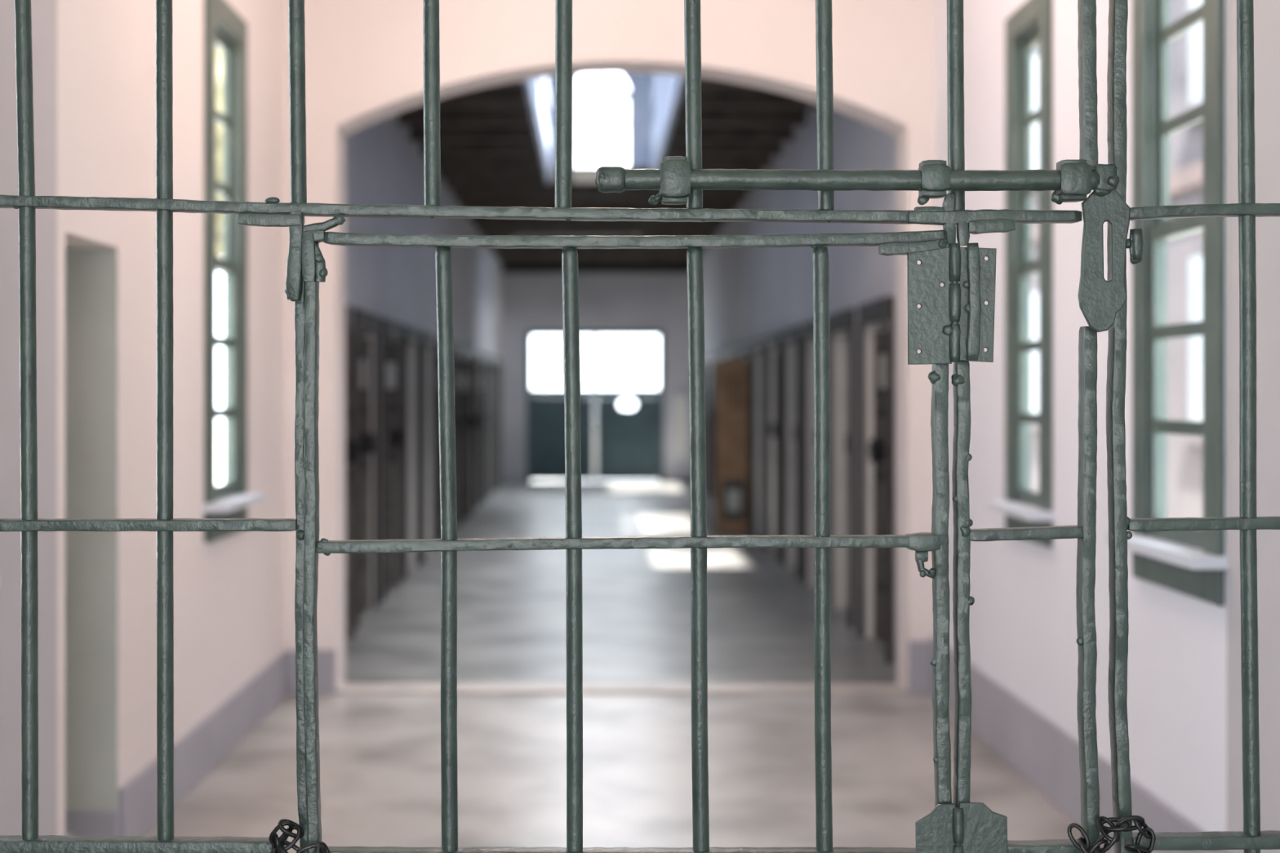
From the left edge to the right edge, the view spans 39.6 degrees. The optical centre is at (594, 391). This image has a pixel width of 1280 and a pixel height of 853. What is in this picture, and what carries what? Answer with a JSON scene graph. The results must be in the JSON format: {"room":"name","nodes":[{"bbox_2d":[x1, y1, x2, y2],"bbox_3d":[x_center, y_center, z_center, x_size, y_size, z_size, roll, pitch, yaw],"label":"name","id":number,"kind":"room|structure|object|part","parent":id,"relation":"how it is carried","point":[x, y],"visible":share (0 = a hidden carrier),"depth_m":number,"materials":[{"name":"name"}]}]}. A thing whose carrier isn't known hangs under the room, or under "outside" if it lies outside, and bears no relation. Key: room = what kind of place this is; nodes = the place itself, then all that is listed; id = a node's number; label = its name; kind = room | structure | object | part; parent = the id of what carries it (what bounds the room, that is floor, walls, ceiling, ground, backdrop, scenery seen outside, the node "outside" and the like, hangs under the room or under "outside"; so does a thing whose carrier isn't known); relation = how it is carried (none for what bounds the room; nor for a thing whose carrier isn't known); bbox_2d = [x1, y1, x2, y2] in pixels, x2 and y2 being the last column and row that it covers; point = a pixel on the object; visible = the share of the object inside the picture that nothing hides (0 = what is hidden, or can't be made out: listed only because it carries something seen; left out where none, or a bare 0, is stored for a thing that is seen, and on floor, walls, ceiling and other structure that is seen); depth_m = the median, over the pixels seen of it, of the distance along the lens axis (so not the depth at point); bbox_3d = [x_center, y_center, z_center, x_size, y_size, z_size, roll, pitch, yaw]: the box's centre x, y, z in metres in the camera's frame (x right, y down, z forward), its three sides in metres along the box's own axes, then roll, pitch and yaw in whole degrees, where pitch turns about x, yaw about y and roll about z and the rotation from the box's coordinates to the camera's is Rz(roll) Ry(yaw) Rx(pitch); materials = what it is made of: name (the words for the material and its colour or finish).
{"room":"prison interior","nodes":[
{"label":"prison interior","id":0,"kind":"room"},
{"bbox_2d":[0,0,502,835],"bbox_3d":[-1.515,-2.090,11.950,0.250,6.900,29.900,0,0,0],"label":"wall","id":1,"kind":"structure","parent":0,"point":[94,61],"depth_m":5.59,"materials":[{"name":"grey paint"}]},
{"bbox_2d":[65,248,117,810],"bbox_3d":[-1.490,0.400,5.187,0.198,1.640,0.006,0,0,0],"label":"trim","id":2,"kind":"structure","parent":1,"relation":"attached to","point":[91,273],"depth_m":5.18,"materials":[{"name":"paint"}]},
{"bbox_2d":[63,649,336,836],"bbox_3d":[-1.453,1.260,2.503,0.375,0.200,11.002,0,0,1],"label":"baseboard","id":3,"kind":"structure","parent":1,"relation":"attached to","point":[201,749],"depth_m":6.27,"materials":[{"name":"paint"}]},
{"bbox_2d":[204,0,247,543],"bbox_3d":[-1.381,-0.460,6.685,0.018,2.000,0.710,0,0,0],"label":"window frame","id":4,"kind":"structure","parent":1,"relation":"attached to","point":[220,11],"depth_m":6.42,"materials":[{"name":"green paint"}]},
{"bbox_2d":[215,22,235,500],"bbox_3d":[-1.413,-0.475,6.675,0.045,1.770,0.450,0,0,0],"label":"window","id":5,"kind":"structure","parent":1,"relation":"in","point":[227,489],"depth_m":6.86,"materials":[{"name":"green paint"}]},
{"bbox_3d":[-1.422,-0.901,6.675,0.020,0.893,0.426,0,0,0],"label":"upper sash","id":6,"kind":"part","parent":5,"relation":"part of","materials":[{"name":"glass"}]},
{"bbox_2d":[202,492,266,512],"bbox_3d":[-1.367,0.414,6.685,0.135,0.032,0.750,0,0,0],"label":"sill","id":7,"kind":"structure","parent":1,"relation":"attached to","point":[234,502],"depth_m":6.53,"materials":[{"name":"paint"}]},
{"bbox_2d":[345,303,351,331],"bbox_3d":[-1.458,0.440,9.390,0.200,1.840,1.036,0,0,0],"label":"frame","id":8,"kind":"object","parent":1,"relation":"attached to","point":[348,308],"visible":0.05,"depth_m":9.84,"materials":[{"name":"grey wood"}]},
{"bbox_2d":[345,330,360,639],"bbox_3d":[-1.405,0.505,9.377,0.080,1.670,0.750,0,0,15],"label":"leaf","id":9,"kind":"object","parent":1,"relation":"attached to","point":[352,450],"visible":0.16,"depth_m":9.65,"materials":[{"name":"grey wood"}]},
{"bbox_2d":[352,308,379,628],"bbox_3d":[-1.458,0.440,10.730,0.200,1.840,1.036,0,0,0],"label":"frame","id":10,"kind":"object","parent":1,"relation":"attached to","point":[366,325],"visible":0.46,"depth_m":11.16,"materials":[{"name":"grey wood"}]},
{"bbox_2d":[359,337,375,611],"bbox_3d":[-1.450,0.505,10.726,0.080,1.670,0.750,0,0,8],"label":"leaf","id":11,"kind":"object","parent":1,"relation":"attached to","point":[366,442],"visible":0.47,"depth_m":10.93,"materials":[{"name":"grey wood"}]},
{"bbox_2d":[380,318,402,600],"bbox_3d":[-1.458,0.440,12.070,0.200,1.840,1.036,0,0,0],"label":"frame","id":12,"kind":"object","parent":1,"relation":"attached to","point":[391,331],"visible":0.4,"depth_m":11.55,"materials":[{"name":"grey wood"}]},
{"bbox_2d":[386,343,406,588],"bbox_3d":[-1.425,0.505,12.062,0.080,1.670,0.750,0,0,12],"label":"leaf","id":13,"kind":"object","parent":1,"relation":"attached to","point":[396,437],"visible":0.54,"depth_m":12.24,"materials":[{"name":"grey wood"}]},
{"bbox_2d":[402,325,421,579],"bbox_3d":[-1.458,0.440,13.410,0.200,1.840,1.036,0,0,0],"label":"frame","id":14,"kind":"object","parent":1,"relation":"attached to","point":[411,336],"visible":0.5,"depth_m":13.83,"materials":[{"name":"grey wood"}]},
{"bbox_2d":[421,332,435,561],"bbox_3d":[-1.458,0.440,14.750,0.200,1.840,1.036,0,0,0],"label":"frame","id":15,"kind":"object","parent":1,"relation":"attached to","point":[428,340],"visible":0.38,"depth_m":15.18,"materials":[{"name":"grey wood"}]},
{"bbox_2d":[435,337,439,538],"bbox_3d":[-1.458,0.440,16.090,0.200,1.840,1.036,0,0,0],"label":"frame","id":16,"kind":"object","parent":1,"relation":"attached to","point":[437,467],"visible":0.1,"depth_m":15.57,"materials":[{"name":"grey wood"}]},
{"bbox_2d":[440,511,440,538],"bbox_3d":[-1.425,0.505,16.082,0.080,1.670,0.750,0,0,12],"label":"leaf","id":17,"kind":"object","parent":1,"relation":"attached to","point":[440,511],"visible":0.02,"depth_m":16.19,"materials":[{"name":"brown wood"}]},
{"bbox_2d":[453,342,459,527],"bbox_3d":[-1.458,0.440,17.430,0.200,1.840,1.036,0,0,0],"label":"frame","id":18,"kind":"object","parent":1,"relation":"attached to","point":[456,346],"visible":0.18,"depth_m":17.66,"materials":[{"name":"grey wood"}]},
{"bbox_2d":[453,358,462,526],"bbox_3d":[-1.425,0.505,17.422,0.080,1.670,0.750,0,0,12],"label":"leaf","id":19,"kind":"object","parent":1,"relation":"attached to","point":[459,423],"visible":0.31,"depth_m":17.71,"materials":[{"name":"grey wood"}]},
{"bbox_2d":[459,345,469,524],"bbox_3d":[-1.458,0.440,18.770,0.200,1.840,1.036,0,0,0],"label":"frame","id":20,"kind":"object","parent":1,"relation":"attached to","point":[464,350],"visible":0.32,"depth_m":18.25,"materials":[{"name":"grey wood"}]},
{"bbox_2d":[462,360,475,518],"bbox_3d":[-1.405,0.505,18.757,0.080,1.670,0.750,0,0,15],"label":"leaf","id":21,"kind":"object","parent":1,"relation":"attached to","point":[468,421],"visible":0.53,"depth_m":18.95,"materials":[{"name":"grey wood"}]},
{"bbox_2d":[469,348,477,509],"bbox_3d":[-1.458,0.440,20.110,0.200,1.840,1.036,0,0,0],"label":"frame","id":22,"kind":"object","parent":1,"relation":"attached to","point":[473,353],"visible":0.3,"depth_m":20.56,"materials":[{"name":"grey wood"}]},
{"bbox_2d":[477,351,484,506],"bbox_3d":[-1.458,0.440,21.450,0.200,1.840,1.036,0,0,0],"label":"frame","id":23,"kind":"object","parent":1,"relation":"attached to","point":[480,354],"visible":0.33,"depth_m":20.93,"materials":[{"name":"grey wood"}]},
{"bbox_2d":[479,364,487,502],"bbox_3d":[-1.425,0.505,21.442,0.080,1.670,0.750,0,0,12],"label":"leaf","id":24,"kind":"object","parent":1,"relation":"attached to","point":[482,415],"visible":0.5,"depth_m":21.67,"materials":[{"name":"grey wood"}]},
{"bbox_2d":[484,353,490,500],"bbox_3d":[-1.458,0.440,22.790,0.200,1.840,1.036,0,0,0],"label":"frame","id":25,"kind":"object","parent":1,"relation":"attached to","point":[486,357],"visible":0.34,"depth_m":23.21,"materials":[{"name":"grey wood"}]},
{"bbox_2d":[490,355,496,493],"bbox_3d":[-1.458,0.440,24.130,0.200,1.840,1.036,0,0,0],"label":"frame","id":26,"kind":"object","parent":1,"relation":"attached to","point":[493,359],"visible":0.36,"depth_m":24.55,"materials":[{"name":"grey wood"}]},
{"bbox_2d":[496,357,501,488],"bbox_3d":[-1.458,0.440,25.470,0.200,1.840,1.036,0,0,0],"label":"frame","id":27,"kind":"object","parent":1,"relation":"attached to","point":[498,360],"visible":0.36,"depth_m":25.90,"materials":[{"name":"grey wood"}]},
{"bbox_2d":[502,72,689,481],"bbox_3d":[0.055,-2.090,27.000,3.390,6.900,0.200,0,0,0],"label":"wall","id":28,"kind":"structure","parent":0,"point":[531,301],"depth_m":26.90,"materials":[{"name":"paint"}]},
{"bbox_2d":[531,397,593,479],"bbox_3d":[-0.481,0.711,26.935,0.944,1.258,0.050,0,0,0],"label":"leaf","id":29,"kind":"object","parent":28,"relation":"attached to","point":[548,428],"visible":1,"depth_m":26.93,"materials":[{"name":"teal paint"}]},
{"bbox_2d":[526,330,663,481],"bbox_3d":[0.013,0.217,26.945,2.075,2.286,0.150,0,0,0],"label":"frame","id":30,"kind":"object","parent":28,"relation":"attached to","point":[531,393],"visible":1,"depth_m":26.87,"materials":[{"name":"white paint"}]},
{"bbox_2d":[572,72,630,166],"bbox_3d":[0.100,-4.080,26.970,0.890,1.740,0.040,0,0,0],"label":"window","id":31,"kind":"structure","parent":28,"relation":"in","point":[600,94],"depth_m":26.95,"materials":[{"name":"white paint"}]},
{"bbox_2d":[593,397,658,481],"bbox_3d":[0.485,0.721,26.930,0.985,1.278,0.060,0,0,0],"label":"leaf","id":32,"kind":"object","parent":28,"relation":"attached to","point":[628,440],"depth_m":26.93,"materials":[{"name":"teal paint"}]},
{"bbox_3d":[0.013,0.721,26.925,0.040,1.278,0.050,0,0,0],"label":"meeting stile","id":33,"kind":"part","parent":32,"relation":"part of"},
{"bbox_2d":[673,392,688,481],"bbox_3d":[1.310,0.685,26.869,0.220,1.350,0.059,0,0,0],"label":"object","id":34,"kind":"object","parent":28,"relation":"attached to","point":[680,399],"visible":1,"depth_m":26.84,"materials":[{"name":"paint"}]},
{"bbox_2d":[398,77,816,272],"bbox_3d":[0.055,-1.990,17.600,2.890,0.380,18.600,0,0,0],"label":"ceiling","id":35,"kind":"structure","parent":0,"point":[491,157],"depth_m":15.00,"materials":[{"name":"brown wood"}]},
{"bbox_2d":[522,73,684,184],"bbox_3d":[0.065,-2.540,12.750,1.070,1.060,8.900,0,0,0],"label":"skylight","id":36,"kind":"object","parent":35,"relation":"on","point":[668,89],"visible":0.44,"depth_m":14.62,"materials":[{"name":"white paint"}]},
{"bbox_3d":[-0.445,-2.540,12.750,0.050,1.060,8.900,0,0,0],"label":"rail","id":37,"kind":"part","parent":36,"relation":"part of","materials":[{"name":"blue paint"}]},
{"bbox_3d":[0.575,-2.540,12.750,0.050,1.060,8.900,0,0,0],"label":"rail","id":38,"kind":"part","parent":36,"relation":"part of","materials":[{"name":"blue paint"}]},
{"bbox_2d":[285,0,933,691],"bbox_3d":[0.070,-0.440,8.150,2.920,3.600,0.300,0,0,0],"label":"wall","id":39,"kind":"structure","parent":0,"point":[364,58],"depth_m":8.00,"materials":[{"name":"paint"}]},
{"bbox_2d":[294,229,951,852],"bbox_3d":[0.036,0.531,2.176,0.806,1.458,0.037,0,0,0],"label":"gate","id":40,"kind":"object","parent":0,"point":[308,545],"depth_m":2.17,"materials":[{"name":"grey metal"}]},
{"bbox_2d":[146,480,1106,852],"bbox_3d":[0.020,1.429,11.950,3.420,0.162,30.300,0,0,0],"label":"floor","id":41,"kind":"structure","parent":0,"point":[380,733],"depth_m":7.45,"materials":[{"name":"concrete"}]},
{"bbox_2d":[0,0,1279,852],"bbox_3d":[0.070,-0.441,2.170,2.916,3.598,0.048,0,0,0],"label":"bars","id":42,"kind":"object","parent":41,"relation":"on","point":[1251,840],"depth_m":2.17,"materials":[{"name":"grey metal"}]},
{"bbox_2d":[237,212,346,301],"bbox_3d":[-0.367,-0.164,2.162,0.129,0.108,0.024,0,0,0],"label":"hinge","id":43,"kind":"object","parent":42,"relation":"attached to","point":[306,262],"visible":1,"depth_m":2.15,"materials":[{"name":"green paint"}]},
{"bbox_2d":[268,818,329,852],"bbox_3d":[-0.354,0.566,2.149,0.079,0.097,0.029,0,0,0],"label":"chain","id":44,"kind":"object","parent":42,"relation":"attached to","point":[277,843],"visible":1,"depth_m":2.15,"materials":[{"name":"black metal"}]},
{"bbox_2d":[595,155,1117,204],"bbox_3d":[0.314,-0.255,2.145,0.627,0.057,0.043,0,0,0],"label":"bolt","id":45,"kind":"object","parent":42,"relation":"attached to","point":[1072,180],"visible":1,"depth_m":2.13,"materials":[{"name":"green paint"}]},
{"bbox_3d":[0.314,-0.257,2.143,0.627,0.034,0.034,0,0,0],"label":"bolt rod","id":46,"kind":"part","parent":45,"relation":"part of","materials":[{"name":"green paint"}]},
{"bbox_3d":[0.445,-0.137,2.158,0.130,0.208,0.025,0,0,0],"label":"gate hinge","id":47,"kind":"part","parent":42,"relation":"part of","materials":[{"name":"grey metal"}]},
{"bbox_3d":[0.447,0.570,2.156,0.113,0.141,0.015,0,0,0],"label":"gate hinge","id":48,"kind":"part","parent":42,"relation":"part of","materials":[{"name":"grey metal"}]},
{"bbox_3d":[0.450,0.659,2.177,0.029,1.398,0.030,0,0,0],"label":"hinge post","id":49,"kind":"part","parent":42,"relation":"part of","materials":[{"name":"metal"}]},
{"bbox_2d":[1077,175,1143,332],"bbox_3d":[0.625,-0.167,2.148,0.079,0.190,0.028,0,0,-15],"label":"hasp","id":50,"kind":"object","parent":42,"relation":"attached to","point":[1100,300],"visible":1,"depth_m":2.14,"materials":[{"name":"green paint"}]},
{"bbox_2d":[1066,815,1155,852],"bbox_3d":[0.626,0.540,2.147,0.104,0.060,0.026,0,0,0],"label":"chain","id":51,"kind":"object","parent":42,"relation":"attached to","point":[1139,821],"visible":1,"depth_m":2.14,"materials":[{"name":"black metal"}]},
{"bbox_2d":[702,0,1279,852],"bbox_3d":[1.625,-2.090,11.950,0.250,6.900,29.900,0,0,0],"label":"wall","id":52,"kind":"structure","parent":0,"point":[1184,673],"depth_m":5.71,"materials":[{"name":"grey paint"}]},
{"bbox_2d":[704,355,706,439],"bbox_3d":[1.568,0.440,24.130,0.200,1.840,1.036,0,0,0],"label":"frame","id":53,"kind":"object","parent":52,"relation":"attached to","point":[704,356],"visible":0.07,"depth_m":23.61,"materials":[{"name":"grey wood"}]},
{"bbox_2d":[705,366,711,495],"bbox_3d":[1.547,0.505,22.784,0.080,1.670,0.750,0,0,-10],"label":"leaf","id":54,"kind":"object","parent":52,"relation":"attached to","point":[708,415],"visible":0.2,"depth_m":23.06,"materials":[{"name":"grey wood"}]},
{"bbox_2d":[706,353,713,500],"bbox_3d":[1.568,0.440,22.790,0.200,1.840,1.036,0,0,0],"label":"frame","id":55,"kind":"object","parent":52,"relation":"attached to","point":[709,357],"visible":0.36,"depth_m":22.28,"materials":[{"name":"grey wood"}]},
{"bbox_2d":[713,351,720,502],"bbox_3d":[1.568,0.440,21.450,0.200,1.840,1.036,0,0,0],"label":"frame","id":56,"kind":"object","parent":52,"relation":"attached to","point":[717,355],"visible":0.3,"depth_m":21.90,"materials":[{"name":"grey wood"}]},
{"bbox_2d":[720,348,729,360],"bbox_3d":[1.568,0.440,20.110,0.200,1.840,1.036,0,0,0],"label":"frame","id":57,"kind":"object","parent":52,"relation":"attached to","point":[725,353],"visible":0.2,"depth_m":19.92,"materials":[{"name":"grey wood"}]},
{"bbox_2d":[716,360,747,533],"bbox_3d":[1.333,0.525,17.020,0.327,1.650,0.040,0,0,0],"label":"open wooden door","id":58,"kind":"structure","parent":52,"relation":"in","point":[731,375],"depth_m":17.01,"materials":[{"name":"brown wood"}]},
{"bbox_2d":[729,345,739,360],"bbox_3d":[1.568,0.440,18.770,0.200,1.840,1.036,0,0,0],"label":"frame","id":59,"kind":"object","parent":52,"relation":"attached to","point":[735,350],"visible":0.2,"depth_m":18.64,"materials":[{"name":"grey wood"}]},
{"bbox_2d":[739,341,751,534],"bbox_3d":[1.568,0.440,17.430,0.200,1.840,1.036,0,0,0],"label":"frame","id":60,"kind":"object","parent":52,"relation":"attached to","point":[744,348],"visible":0.29,"depth_m":16.91,"materials":[{"name":"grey wood"}]},
{"bbox_2d":[751,337,764,535],"bbox_3d":[1.568,0.440,16.090,0.200,1.840,1.036,0,0,0],"label":"frame","id":61,"kind":"object","parent":52,"relation":"attached to","point":[757,345],"visible":0.33,"depth_m":16.52,"materials":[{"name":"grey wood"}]},
{"bbox_2d":[764,332,781,561],"bbox_3d":[1.568,0.440,14.750,0.200,1.840,1.036,0,0,0],"label":"frame","id":62,"kind":"object","parent":52,"relation":"attached to","point":[772,341],"visible":0.48,"depth_m":15.18,"materials":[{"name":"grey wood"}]},
{"bbox_2d":[770,352,777,550],"bbox_3d":[1.573,0.505,14.748,0.080,1.670,0.750,0,0,-6],"label":"leaf","id":63,"kind":"object","parent":52,"relation":"attached to","point":[774,425],"visible":0.18,"depth_m":15.04,"materials":[{"name":"brown wood"}]},
{"bbox_2d":[782,325,800,579],"bbox_3d":[1.568,0.440,13.410,0.200,1.840,1.036,0,0,0],"label":"frame","id":64,"kind":"object","parent":52,"relation":"attached to","point":[791,337],"visible":0.5,"depth_m":13.83,"materials":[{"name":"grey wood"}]},
{"bbox_2d":[801,320,813,585],"bbox_3d":[1.568,0.440,12.070,0.200,1.840,1.036,0,0,0],"label":"frame","id":65,"kind":"object","parent":52,"relation":"attached to","point":[806,327],"visible":0.24,"depth_m":12.49,"materials":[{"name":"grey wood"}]},
{"bbox_2d":[829,308,855,628],"bbox_3d":[1.568,0.440,10.730,0.200,1.840,1.036,0,0,0],"label":"frame","id":66,"kind":"object","parent":52,"relation":"attached to","point":[842,323],"visible":0.52,"depth_m":11.16,"materials":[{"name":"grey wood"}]},
{"bbox_2d":[844,433,848,453],"bbox_3d":[1.606,0.505,10.730,0.080,1.670,0.750,0,0,-1],"label":"leaf","id":67,"kind":"object","parent":52,"relation":"attached to","point":[846,434],"visible":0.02,"depth_m":10.99,"materials":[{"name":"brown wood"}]},
{"bbox_2d":[857,295,894,664],"bbox_3d":[1.568,0.440,9.390,0.200,1.840,1.036,0,0,0],"label":"frame","id":68,"kind":"object","parent":52,"relation":"attached to","point":[878,314],"visible":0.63,"depth_m":9.81,"materials":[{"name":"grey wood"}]},
{"bbox_2d":[867,329,886,642],"bbox_3d":[1.573,0.505,9.388,0.080,1.670,0.750,0,0,-6],"label":"leaf","id":69,"kind":"object","parent":52,"relation":"attached to","point":[877,450],"visible":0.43,"depth_m":9.59,"materials":[{"name":"black metal"}]},
{"bbox_2d":[984,499,1054,520],"bbox_3d":[1.508,0.414,6.240,0.135,0.032,0.660,0,0,0],"label":"sill","id":70,"kind":"structure","parent":52,"relation":"attached to","point":[1017,509],"depth_m":6.10,"materials":[{"name":"paint"}]},
{"bbox_2d":[1017,19,1039,507],"bbox_3d":[1.552,-0.435,6.240,0.045,1.690,0.380,0,0,0],"label":"window","id":71,"kind":"structure","parent":52,"relation":"in","point":[1020,40],"depth_m":6.39,"materials":[{"name":"green paint"}]},
{"bbox_3d":[1.540,-0.029,6.240,0.020,0.853,0.356,0,0,0],"label":"lower sash","id":72,"kind":"part","parent":71,"relation":"part of","materials":[{"name":"glass"}]},
{"bbox_3d":[1.562,-0.842,6.240,0.020,0.853,0.356,0,0,0],"label":"upper sash","id":73,"kind":"part","parent":71,"relation":"part of","materials":[{"name":"glass"}]},
{"bbox_2d":[1004,0,1053,547],"bbox_3d":[1.521,-0.425,6.240,0.018,1.890,0.620,0,0,0],"label":"window frame","id":74,"kind":"structure","parent":52,"relation":"attached to","point":[1032,11],"depth_m":6.04,"materials":[{"name":"green paint"}]},
{"bbox_2d":[908,636,1234,852],"bbox_3d":[1.471,1.230,2.500,0.118,0.260,11.000,0,0,0],"label":"baseboard","id":75,"kind":"structure","parent":52,"relation":"attached to","point":[1042,753],"depth_m":6.07,"materials":[{"name":"paint"}]},
{"bbox_2d":[1104,533,1228,569],"bbox_3d":[1.508,0.414,4.655,0.135,0.032,0.730,0,0,0],"label":"sill","id":76,"kind":"structure","parent":52,"relation":"attached to","point":[1193,558],"depth_m":4.46,"materials":[{"name":"paint"}]},
{"bbox_2d":[1149,0,1203,550],"bbox_3d":[1.552,-0.435,4.660,0.045,1.690,0.480,0,0,0],"label":"window","id":77,"kind":"structure","parent":52,"relation":"in","point":[1193,539],"depth_m":4.86,"materials":[{"name":"green paint"}]},
{"bbox_3d":[1.562,-0.842,4.660,0.020,0.853,0.456,0,0,0],"label":"upper sash","id":78,"kind":"part","parent":77,"relation":"part of","materials":[{"name":"glass"}]},
{"bbox_2d":[1132,0,1224,606],"bbox_3d":[1.521,-0.425,4.655,0.018,1.890,0.690,0,0,0],"label":"window frame","id":79,"kind":"structure","parent":52,"relation":"attached to","point":[1206,585],"depth_m":4.41,"materials":[{"name":"green paint"}]},
{"label":"outside","id":80,"kind":"structure","parent":0,"visible":0},
{"bbox_2d":[215,422,658,484],"bbox_3d":[0.000,1.660,15.000,120.000,0.200,150.000,0,0,0],"label":"ground","id":81,"kind":"structure","parent":80,"point":[219,426],"depth_m":41.18,"materials":[{"name":"white"}]},
{"bbox_2d":[215,46,222,258],"bbox_3d":[-5.431,-1.975,23.284,4.226,7.070,4.794,0,0,0],"label":"tree","id":82,"kind":"object","parent":81,"relation":"on","point":[219,54],"visible":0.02,"depth_m":21.43,"materials":[{"name":"green plant"}]},
{"bbox_2d":[1030,0,1203,518],"bbox_3d":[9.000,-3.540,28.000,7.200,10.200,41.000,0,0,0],"label":"window panes","id":83,"kind":"structure","parent":81,"relation":"on","point":[1185,253],"depth_m":18.14,"materials":[{"name":"grey"}]}
]}

